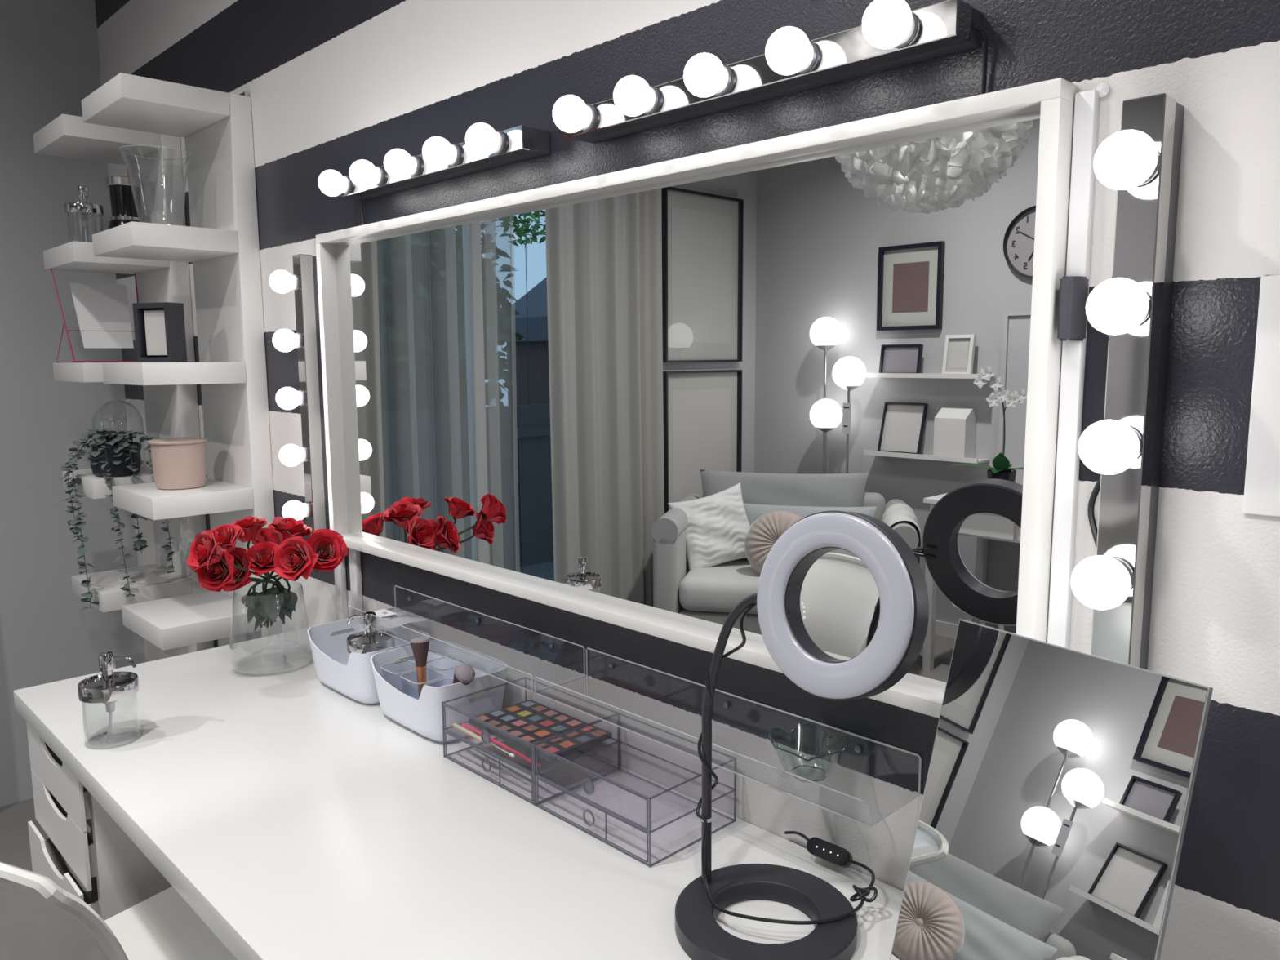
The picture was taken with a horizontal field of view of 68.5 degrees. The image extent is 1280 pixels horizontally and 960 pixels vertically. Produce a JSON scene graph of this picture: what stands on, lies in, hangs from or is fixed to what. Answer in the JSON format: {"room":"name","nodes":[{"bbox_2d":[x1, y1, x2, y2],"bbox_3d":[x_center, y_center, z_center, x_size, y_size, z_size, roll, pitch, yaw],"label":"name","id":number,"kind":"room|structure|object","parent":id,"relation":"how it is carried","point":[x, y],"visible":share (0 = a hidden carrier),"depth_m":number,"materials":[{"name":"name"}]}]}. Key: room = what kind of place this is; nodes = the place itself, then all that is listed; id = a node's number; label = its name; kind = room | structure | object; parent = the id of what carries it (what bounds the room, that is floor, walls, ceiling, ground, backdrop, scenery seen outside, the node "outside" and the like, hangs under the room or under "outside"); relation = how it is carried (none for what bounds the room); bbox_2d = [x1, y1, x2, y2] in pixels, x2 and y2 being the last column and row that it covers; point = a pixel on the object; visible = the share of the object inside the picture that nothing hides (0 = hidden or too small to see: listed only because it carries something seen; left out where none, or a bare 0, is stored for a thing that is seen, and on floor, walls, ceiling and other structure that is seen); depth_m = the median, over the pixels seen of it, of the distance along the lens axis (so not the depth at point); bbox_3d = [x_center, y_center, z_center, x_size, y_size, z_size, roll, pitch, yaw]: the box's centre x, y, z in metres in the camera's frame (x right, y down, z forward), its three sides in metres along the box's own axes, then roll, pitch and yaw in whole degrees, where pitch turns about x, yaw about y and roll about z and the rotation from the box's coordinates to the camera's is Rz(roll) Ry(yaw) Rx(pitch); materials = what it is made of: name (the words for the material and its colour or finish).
{"room":"dressing room","nodes":[
{"label":"dressing room","id":0,"kind":"room"},
{"bbox_2d":[0,797,47,871],"bbox_3d":[-1.113,1.397,0.336,3.500,0.100,5.190,-8,10,-44],"label":"floor","id":1,"kind":"structure","parent":0,"point":[15,844],"depth_m":2.76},
{"bbox_2d":[0,862,128,959],"bbox_3d":[-0.612,0.771,1.177,0.376,0.920,0.475,3,8,25],"label":"shell chair","id":2,"kind":"object","parent":1,"relation":"on","point":[40,919],"visible":1,"depth_m":0.96,"materials":[{"name":"white plastic"}]},
{"bbox_2d":[26,721,172,920],"bbox_3d":[-0.849,0.772,1.899,0.572,0.672,0.360,-8,10,-44],"label":"drawer unit","id":3,"kind":"object","parent":1,"relation":"on","point":[85,852],"visible":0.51,"depth_m":1.62,"materials":[{"name":"white paint"}]},
{"bbox_2d":[104,886,237,959],"bbox_3d":[-0.704,0.948,1.511,0.294,0.482,0.432,4,9,31],"label":"stool","id":4,"kind":"object","parent":1,"relation":"on","point":[163,926],"visible":0.29,"depth_m":1.49,"materials":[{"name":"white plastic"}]},
{"bbox_2d":[13,627,903,959],"bbox_3d":[-0.299,0.834,1.368,0.596,0.740,2.000,-8,10,-44],"label":"desk","id":5,"kind":"object","parent":1,"relation":"on","point":[297,819],"visible":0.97,"depth_m":1.27,"materials":[{"name":"white laminate"}]},
{"bbox_2d":[77,651,141,746],"bbox_3d":[-0.884,0.362,1.572,0.094,0.150,0.089,0,7,1],"label":"soap dispenser","id":6,"kind":"object","parent":5,"relation":"on","point":[109,686],"visible":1,"depth_m":1.56,"materials":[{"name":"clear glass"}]},
{"bbox_2d":[81,693,141,746],"bbox_3d":[-0.886,0.397,1.577,0.085,0.080,0.085,0,7,1],"label":"jar","id":7,"kind":"object","parent":6,"relation":"attached to","point":[109,697],"depth_m":1.55,"materials":[{"name":"clear glass"}]},
{"bbox_2d":[229,583,312,675],"bbox_3d":[-0.769,0.304,1.956,0.163,0.164,0.163,-8,10,-44],"label":"glass vase","id":8,"kind":"object","parent":5,"relation":"on","point":[282,669],"visible":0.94,"depth_m":1.92,"materials":[{"name":"clear glass"}]},
{"bbox_2d":[186,528,284,624],"bbox_3d":[-0.787,0.198,1.845,0.082,0.236,0.246,1,8,13],"label":"rose","id":9,"kind":"object","parent":8,"relation":"in","point":[205,550],"visible":0.98,"depth_m":1.74,"materials":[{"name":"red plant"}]},
{"bbox_2d":[197,549,297,631],"bbox_3d":[-0.771,0.218,1.858,0.079,0.193,0.221,2,8,18],"label":"rose","id":10,"kind":"object","parent":8,"relation":"in","point":[218,574],"visible":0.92,"depth_m":1.77,"materials":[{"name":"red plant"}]},
{"bbox_2d":[212,524,295,612],"bbox_3d":[-0.790,0.195,1.899,0.080,0.229,0.205,2,8,17],"label":"rose","id":11,"kind":"object","parent":8,"relation":"in","point":[228,534],"visible":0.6,"depth_m":1.82,"materials":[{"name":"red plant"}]},
{"bbox_2d":[222,546,292,626],"bbox_3d":[-0.774,0.219,1.899,0.079,0.181,0.152,5,9,37],"label":"rose","id":12,"kind":"object","parent":8,"relation":"in","point":[239,554],"visible":0.52,"depth_m":1.85,"materials":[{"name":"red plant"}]},
{"bbox_2d":[241,542,278,627],"bbox_3d":[-0.768,0.215,1.907,0.083,0.185,0.133,-8,10,-44],"label":"rose","id":13,"kind":"object","parent":8,"relation":"in","point":[262,554],"visible":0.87,"depth_m":1.88,"materials":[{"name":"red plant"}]},
{"bbox_2d":[232,515,292,615],"bbox_3d":[-0.783,0.188,1.944,0.143,0.231,0.087,0,7,4],"label":"rose","id":14,"kind":"object","parent":8,"relation":"in","point":[251,526],"visible":0.67,"depth_m":1.92,"materials":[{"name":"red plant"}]},
{"bbox_2d":[248,528,281,623],"bbox_3d":[-0.793,0.200,1.991,0.086,0.194,0.168,-1,7,-3],"label":"rose","id":15,"kind":"object","parent":8,"relation":"in","point":[265,535],"visible":0.46,"depth_m":2.01,"materials":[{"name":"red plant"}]},
{"bbox_2d":[258,516,311,622],"bbox_3d":[-0.738,0.189,1.942,0.127,0.227,0.086,-1,7,-2],"label":"rose","id":16,"kind":"object","parent":8,"relation":"in","point":[285,528],"visible":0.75,"depth_m":1.92,"materials":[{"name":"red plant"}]},
{"bbox_2d":[266,536,319,627],"bbox_3d":[-0.723,0.206,1.902,0.074,0.206,0.248,-6,10,-39],"label":"rose","id":17,"kind":"object","parent":8,"relation":"in","point":[291,562],"visible":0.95,"depth_m":1.82,"materials":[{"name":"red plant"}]},
{"bbox_2d":[246,528,347,625],"bbox_3d":[-0.703,0.202,1.904,0.228,0.212,0.066,2,8,16],"label":"rose","id":18,"kind":"object","parent":8,"relation":"in","point":[331,541],"visible":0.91,"depth_m":1.88,"materials":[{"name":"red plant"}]},
{"bbox_2d":[307,616,430,704],"bbox_3d":[-0.524,0.348,1.823,0.160,0.108,0.240,-8,10,-44],"label":"storage bin","id":19,"kind":"object","parent":5,"relation":"on","point":[351,674],"visible":0.61,"depth_m":1.82,"materials":[{"name":"white plastic"}]},
{"bbox_2d":[346,611,395,653],"bbox_3d":[-0.516,0.327,1.800,0.094,0.150,0.089,2,8,15],"label":"soap dispenser","id":20,"kind":"object","parent":19,"relation":"in","point":[371,640],"visible":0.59,"depth_m":1.78,"materials":[{"name":"silver glass"}]},
{"bbox_2d":[370,640,507,742],"bbox_3d":[-0.351,0.370,1.648,0.160,0.108,0.238,-8,10,-44],"label":"storage bin","id":21,"kind":"object","parent":5,"relation":"on","point":[442,704],"visible":0.9,"depth_m":1.61,"materials":[{"name":"white plastic"}]},
{"bbox_2d":[453,664,475,684],"bbox_3d":[-0.310,0.355,1.575,0.033,0.110,0.095,-8,10,-44],"label":"makeup brush","id":22,"kind":"object","parent":21,"relation":"in","point":[464,673],"visible":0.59,"depth_m":1.54,"materials":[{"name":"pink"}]},
{"bbox_3d":[-0.373,0.380,1.623,0.060,0.089,0.068,-8,10,-44],"label":"clear cup","id":23,"kind":"object","parent":21,"relation":"in","visible":0},
{"bbox_2d":[410,637,430,696],"bbox_3d":[-0.379,0.341,1.634,0.033,0.139,0.035,-8,10,-44],"label":"makeup brush","id":24,"kind":"object","parent":23,"relation":"in","point":[420,646],"visible":0.81,"depth_m":1.62,"materials":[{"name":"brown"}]},
{"bbox_2d":[675,510,928,959],"bbox_3d":[0.192,0.261,1.013,0.275,0.481,0.282,-8,10,-44],"label":"lamp","id":25,"kind":"object","parent":5,"relation":"on","point":[897,642],"visible":1,"depth_m":0.97,"materials":[{"name":"grey plastic"}]},
{"bbox_2d":[756,512,914,698],"bbox_3d":[0.186,0.122,0.922,0.035,0.179,0.181,-8,10,-44],"label":"diffuser","id":26,"kind":"object","parent":25,"relation":"attached to","point":[889,655],"depth_m":0.91,"materials":[{"name":"white plastic"}]},
{"bbox_2d":[889,618,1213,959],"bbox_3d":[0.352,0.336,0.813,0.176,0.384,0.231,-5,9,-33],"label":"mirror","id":27,"kind":"object","parent":5,"relation":"on","point":[1051,825],"visible":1,"depth_m":0.79,"materials":[{"name":"silver glass"}]},
{"bbox_3d":[-0.173,0.400,1.474,0.167,0.091,0.234,-8,10,-44],"label":"acrylic organiser","id":28,"kind":"object","parent":5,"relation":"on","visible":0},
{"bbox_2d":[452,723,484,742],"bbox_3d":[-0.267,0.395,1.469,0.006,0.006,0.086,-7,10,-41],"label":"wooden stick","id":29,"kind":"object","parent":28,"relation":"in","point":[455,725],"visible":1,"depth_m":1.46,"materials":[{"name":"beige wood"}]},
{"bbox_2d":[484,738,515,757],"bbox_3d":[-0.212,0.402,1.412,0.006,0.006,0.082,-7,10,-42],"label":"cotton swab","id":30,"kind":"object","parent":28,"relation":"in","point":[486,740],"visible":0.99,"depth_m":1.41,"materials":[{"name":"beige wood"}]},
{"bbox_2d":[461,722,541,766],"bbox_3d":[-0.214,0.400,1.429,0.004,0.004,0.210,-7,10,-41],"label":"pencil","id":31,"kind":"object","parent":28,"relation":"in","point":[501,744],"visible":1,"depth_m":1.42,"materials":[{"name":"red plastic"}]},
{"bbox_2d":[468,699,612,761],"bbox_3d":[-0.159,0.390,1.479,0.124,0.009,0.206,-8,10,-44],"label":"palette","id":32,"kind":"object","parent":28,"relation":"in","point":[548,734],"visible":1,"depth_m":1.46,"materials":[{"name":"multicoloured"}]},
{"bbox_2d":[0,0,145,807],"bbox_3d":[-2.898,-0.239,1.947,3.500,2.750,0.120,-8,10,-44],"label":"wall","id":33,"kind":"structure","parent":0,"point":[50,59],"depth_m":2.90,"materials":[{"name":"grey paint"}]},
{"bbox_2d":[94,0,1279,959],"bbox_3d":[0.098,-0.176,1.325,0.100,2.750,4.970,-8,10,-44],"label":"wall","id":34,"kind":"structure","parent":0,"point":[335,85],"depth_m":1.20,"materials":[{"name":"paint"}]},
{"bbox_2d":[32,113,213,658],"bbox_3d":[-1.425,0.015,2.645,0.276,1.928,0.297,-8,10,-44],"label":"shelf unit","id":35,"kind":"object","parent":34,"relation":"attached to","point":[171,411],"visible":0.41,"depth_m":2.56,"materials":[{"name":"white paint"}]},
{"bbox_2d":[63,186,103,242],"bbox_3d":[-1.459,-0.693,2.470,0.089,0.150,0.094,-5,9,-32],"label":"glass jar","id":36,"kind":"object","parent":35,"relation":"on","point":[82,208],"visible":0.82,"depth_m":2.45,"materials":[{"name":"clear glass"}]},
{"bbox_2d":[50,268,138,362],"bbox_3d":[-1.505,-0.458,2.622,0.213,0.257,0.108,-8,10,-44],"label":"picture frame","id":37,"kind":"object","parent":35,"relation":"on","point":[102,310],"visible":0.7,"depth_m":2.61,"materials":[{"name":"metal"}]},
{"bbox_2d":[60,428,175,610],"bbox_3d":[-1.410,0.099,2.538,0.235,0.469,0.227,-8,10,-44],"label":"trailing plant","id":38,"kind":"object","parent":35,"relation":"on","point":[112,455],"visible":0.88,"depth_m":2.49,"materials":[{"name":"green plant"}]},
{"bbox_2d":[89,400,149,471],"bbox_3d":[-1.479,-0.128,2.665,0.144,0.196,0.144,-8,10,-44],"label":"glass cloche","id":39,"kind":"object","parent":35,"relation":"on","point":[143,466],"visible":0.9,"depth_m":2.67,"materials":[{"name":"clear glass"}]},
{"bbox_2d":[104,176,144,229],"bbox_3d":[-1.402,-0.725,2.569,0.094,0.188,0.094,-8,10,-44],"label":"lantern","id":40,"kind":"object","parent":35,"relation":"on","point":[123,210],"visible":0.72,"depth_m":2.53,"materials":[{"name":"black"}]},
{"bbox_2d":[81,72,281,650],"bbox_3d":[-1.100,0.056,2.316,0.276,1.928,0.297,-8,10,-44],"label":"shelf unit","id":41,"kind":"object","parent":34,"relation":"attached to","point":[221,240],"visible":0.7,"depth_m":2.23,"materials":[{"name":"white paint"}]},
{"bbox_2d":[119,145,192,225],"bbox_3d":[-1.129,-0.674,2.209,0.153,0.184,0.153,-8,10,-44],"label":"glass vase","id":42,"kind":"object","parent":41,"relation":"on","point":[123,157],"visible":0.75,"depth_m":2.20,"materials":[{"name":"glass"}]},
{"bbox_2d":[132,302,187,362],"bbox_3d":[-1.128,-0.346,2.211,0.102,0.137,0.048,2,8,17],"label":"frame","id":43,"kind":"object","parent":41,"relation":"on","point":[159,327],"visible":0.96,"depth_m":2.20,"materials":[{"name":"grey wood"}]},
{"bbox_2d":[143,310,167,355],"bbox_3d":[-1.128,-0.344,2.200,0.068,0.104,0.002,2,8,17],"label":"print","id":44,"kind":"object","parent":43,"relation":"in","point":[155,322],"depth_m":2.20,"materials":[{"name":"grey paper"}]},
{"bbox_2d":[146,437,208,489],"bbox_3d":[-1.119,-0.042,2.284,0.133,0.120,0.133,-8,10,-44],"label":"plant pot","id":45,"kind":"object","parent":41,"relation":"on","point":[177,463],"visible":1,"depth_m":2.24,"materials":[{"name":"pink ceramic"}]},
{"bbox_2d":[269,253,329,535],"bbox_3d":[-0.723,-0.176,2.015,0.112,0.600,0.049,-8,10,-44],"label":"vanity light","id":46,"kind":"object","parent":34,"relation":"attached to","point":[304,280],"visible":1,"depth_m":2.00,"materials":[{"name":"grey metal"}]},
{"bbox_2d":[293,274,301,290],"bbox_3d":[-0.726,-0.416,1.982,0.008,0.035,0.035,-8,10,-44],"label":"socket","id":47,"kind":"object","parent":46,"relation":"attached to","point":[296,277],"depth_m":1.97,"materials":[{"name":"grey metal"}]},
{"bbox_2d":[296,332,303,348],"bbox_3d":[-0.725,-0.296,1.998,0.008,0.035,0.035,-8,10,-44],"label":"socket","id":48,"kind":"object","parent":46,"relation":"attached to","point":[300,335],"depth_m":1.99,"materials":[{"name":"grey metal"}]},
{"bbox_2d":[298,389,306,405],"bbox_3d":[-0.724,-0.176,2.014,0.008,0.035,0.035,-8,10,-44],"label":"socket","id":49,"kind":"object","parent":46,"relation":"attached to","point":[302,393],"depth_m":2.00,"materials":[{"name":"grey metal"}]},
{"bbox_2d":[302,446,310,462],"bbox_3d":[-0.723,-0.056,2.030,0.008,0.035,0.035,-8,10,-44],"label":"socket","id":50,"kind":"object","parent":46,"relation":"attached to","point":[305,450],"depth_m":2.02,"materials":[{"name":"grey metal"}]},
{"bbox_2d":[304,502,312,517],"bbox_3d":[-0.723,0.065,2.045,0.008,0.035,0.035,-8,10,-44],"label":"socket","id":51,"kind":"object","parent":46,"relation":"attached to","point":[308,505],"depth_m":2.03,"materials":[{"name":"grey metal"}]},
{"bbox_2d":[333,556,347,621],"bbox_3d":[-0.662,0.247,2.082,0.014,0.239,0.032,-8,10,-44],"label":"cable trunking","id":52,"kind":"object","parent":34,"relation":"attached to","point":[340,571],"visible":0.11,"depth_m":2.07,"materials":[{"name":"white plastic"}]},
{"bbox_2d":[348,547,363,615],"bbox_3d":[-0.612,0.254,2.031,0.014,0.239,0.031,-8,10,-44],"label":"cable trunking","id":53,"kind":"object","parent":34,"relation":"attached to","point":[355,571],"visible":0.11,"depth_m":2.02,"materials":[{"name":"white plastic"}]},
{"bbox_2d":[318,122,550,225],"bbox_3d":[-0.387,-0.516,1.623,0.112,0.097,0.600,-8,10,-44],"label":"vanity light","id":54,"kind":"object","parent":34,"relation":"attached to","point":[484,148],"depth_m":1.55,"materials":[{"name":"white glass"}]},
{"bbox_2d":[344,175,352,194],"bbox_3d":[-0.558,-0.561,1.790,0.008,0.035,0.035,-8,10,-44],"label":"socket","id":55,"kind":"object","parent":54,"relation":"attached to","point":[348,182],"depth_m":1.78,"materials":[{"name":"grey metal"}]},
{"bbox_2d":[375,165,385,186],"bbox_3d":[-0.473,-0.551,1.704,0.008,0.035,0.035,-8,10,-44],"label":"socket","id":56,"kind":"object","parent":54,"relation":"attached to","point":[380,171],"depth_m":1.69,"materials":[{"name":"grey metal"}]},
{"bbox_2d":[411,155,421,177],"bbox_3d":[-0.388,-0.540,1.619,0.008,0.035,0.035,-8,10,-44],"label":"socket","id":57,"kind":"object","parent":54,"relation":"attached to","point":[415,160],"depth_m":1.61,"materials":[{"name":"grey metal"}]},
{"bbox_2d":[448,143,461,166],"bbox_3d":[-0.303,-0.529,1.533,0.008,0.035,0.035,-8,10,-44],"label":"socket","id":58,"kind":"object","parent":54,"relation":"attached to","point":[455,157],"depth_m":1.52,"materials":[{"name":"grey metal"}]},
{"bbox_2d":[493,130,506,155],"bbox_3d":[-0.218,-0.519,1.447,0.008,0.035,0.035,-8,10,-44],"label":"socket","id":59,"kind":"object","parent":54,"relation":"attached to","point":[500,145],"depth_m":1.44,"materials":[{"name":"grey metal"}]},
{"bbox_2d":[347,586,552,691],"bbox_3d":[-0.332,0.270,1.677,0.108,0.050,0.589,-8,10,-44],"label":"shelf","id":60,"kind":"object","parent":34,"relation":"attached to","point":[477,620],"visible":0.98,"depth_m":1.71,"materials":[{"name":"clear plastic"}]},
{"bbox_2d":[373,608,403,617],"bbox_3d":[-0.486,0.266,1.833,0.093,0.008,0.123,-8,10,-44],"label":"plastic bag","id":61,"kind":"object","parent":60,"relation":"on","point":[380,613],"visible":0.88,"depth_m":1.84,"materials":[{"name":"plastic"}]},
{"bbox_2d":[315,77,1077,718],"bbox_3d":[-0.124,-0.120,1.458,0.040,0.645,1.510,-8,10,-44],"label":"wall mirror","id":62,"kind":"object","parent":34,"relation":"attached to","point":[609,397],"visible":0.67,"depth_m":1.23,"materials":[{"name":"white wood"}]},
{"bbox_2d":[536,648,919,827],"bbox_3d":[0.082,0.322,1.259,0.108,0.050,0.586,-8,10,-44],"label":"shelf","id":63,"kind":"object","parent":34,"relation":"attached to","point":[857,748],"visible":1,"depth_m":1.23,"materials":[{"name":"clear plastic"}]},
{"bbox_2d":[768,722,848,783],"bbox_3d":[0.201,0.333,1.133,0.095,0.051,0.096,-8,10,-44],"label":"glass bowl","id":64,"kind":"object","parent":63,"relation":"on","point":[775,747],"visible":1,"depth_m":1.12,"materials":[{"name":"teal"}]},
{"bbox_2d":[552,0,987,142],"bbox_3d":[0.102,-0.455,1.128,0.112,0.097,0.612,-8,10,-44],"label":"vanity light","id":65,"kind":"object","parent":34,"relation":"attached to","point":[891,35],"depth_m":1.05,"materials":[{"name":"white glass"}]},
{"bbox_2d":[581,104,597,131],"bbox_3d":[-0.073,-0.500,1.300,0.008,0.035,0.035,-8,10,-44],"label":"socket","id":66,"kind":"object","parent":65,"relation":"attached to","point":[591,124],"depth_m":1.29,"materials":[{"name":"grey metal"}]},
{"bbox_2d":[643,85,660,115],"bbox_3d":[0.012,-0.490,1.214,0.008,0.035,0.035,-8,10,-44],"label":"socket","id":67,"kind":"object","parent":65,"relation":"attached to","point":[654,108],"depth_m":1.20,"materials":[{"name":"grey metal"}]},
{"bbox_2d":[714,64,733,96],"bbox_3d":[0.097,-0.479,1.128,0.008,0.035,0.035,-8,10,-44],"label":"socket","id":68,"kind":"object","parent":65,"relation":"attached to","point":[726,89],"depth_m":1.12,"materials":[{"name":"grey metal"}]},
{"bbox_2d":[797,40,818,74],"bbox_3d":[0.182,-0.468,1.042,0.008,0.035,0.035,-8,10,-44],"label":"socket","id":69,"kind":"object","parent":65,"relation":"attached to","point":[811,67],"depth_m":1.03,"materials":[{"name":"grey metal"}]},
{"bbox_2d":[893,11,919,48],"bbox_3d":[0.267,-0.458,0.956,0.008,0.035,0.035,-8,10,-44],"label":"socket","id":70,"kind":"object","parent":65,"relation":"attached to","point":[912,40],"depth_m":0.95,"materials":[{"name":"grey metal"}]},
{"bbox_2d":[1047,89,1099,648],"bbox_3d":[0.423,0.069,0.941,0.014,0.875,0.020,-8,10,-44],"label":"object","id":71,"kind":"object","parent":34,"relation":"attached to","point":[1087,102],"visible":0.56,"depth_m":0.92,"materials":[{"name":"white plastic"}]},
{"bbox_2d":[1057,275,1088,341],"bbox_3d":[0.410,-0.163,0.894,0.026,0.060,0.020,-8,10,-44],"label":"hook","id":72,"kind":"object","parent":71,"relation":"attached to","point":[1073,290],"visible":0.99,"depth_m":0.89,"materials":[{"name":"grey metal"}]},
{"bbox_2d":[1095,82,1110,97],"bbox_3d":[0.431,-0.364,0.878,0.007,0.013,0.013,-8,10,-44],"label":"screw","id":73,"kind":"object","parent":34,"relation":"attached to","point":[1103,88],"visible":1,"depth_m":0.88,"materials":[{"name":"white plastic"}]},
{"bbox_2d":[1071,93,1184,669],"bbox_3d":[0.426,-0.033,0.853,0.112,0.600,0.068,-8,10,-44],"label":"vanity light","id":74,"kind":"object","parent":34,"relation":"attached to","point":[1141,161],"depth_m":0.83,"materials":[{"name":"grey metal"}]},
{"bbox_2d":[1112,557,1134,588],"bbox_3d":[0.433,0.089,0.860,0.008,0.035,0.035,-8,10,-44],"label":"socket","id":75,"kind":"object","parent":74,"relation":"attached to","point":[1128,562],"depth_m":0.85,"materials":[{"name":"grey metal"}]},
{"bbox_2d":[1130,426,1142,456],"bbox_3d":[0.432,-0.032,0.845,0.008,0.035,0.035,-8,10,-44],"label":"socket","id":76,"kind":"object","parent":74,"relation":"attached to","point":[1138,430],"depth_m":0.83,"materials":[{"name":"grey metal"}]},
{"bbox_2d":[1139,293,1151,324],"bbox_3d":[0.431,-0.152,0.829,0.008,0.035,0.035,-8,10,-44],"label":"socket","id":77,"kind":"object","parent":74,"relation":"attached to","point":[1148,319],"depth_m":0.82,"materials":[{"name":"grey metal"}]},
{"bbox_2d":[1137,151,1160,186],"bbox_3d":[0.430,-0.272,0.813,0.008,0.035,0.035,-8,10,-44],"label":"socket","id":78,"kind":"object","parent":74,"relation":"attached to","point":[1154,180],"depth_m":0.81,"materials":[{"name":"grey metal"}]},
{"bbox_2d":[1242,275,1279,516],"bbox_3d":[0.781,-0.041,0.565,0.004,0.206,0.713,-8,10,-44],"label":"wall panel","id":79,"kind":"object","parent":34,"relation":"attached to","point":[1262,479],"visible":1,"depth_m":0.81,"materials":[{"name":"white paint"}]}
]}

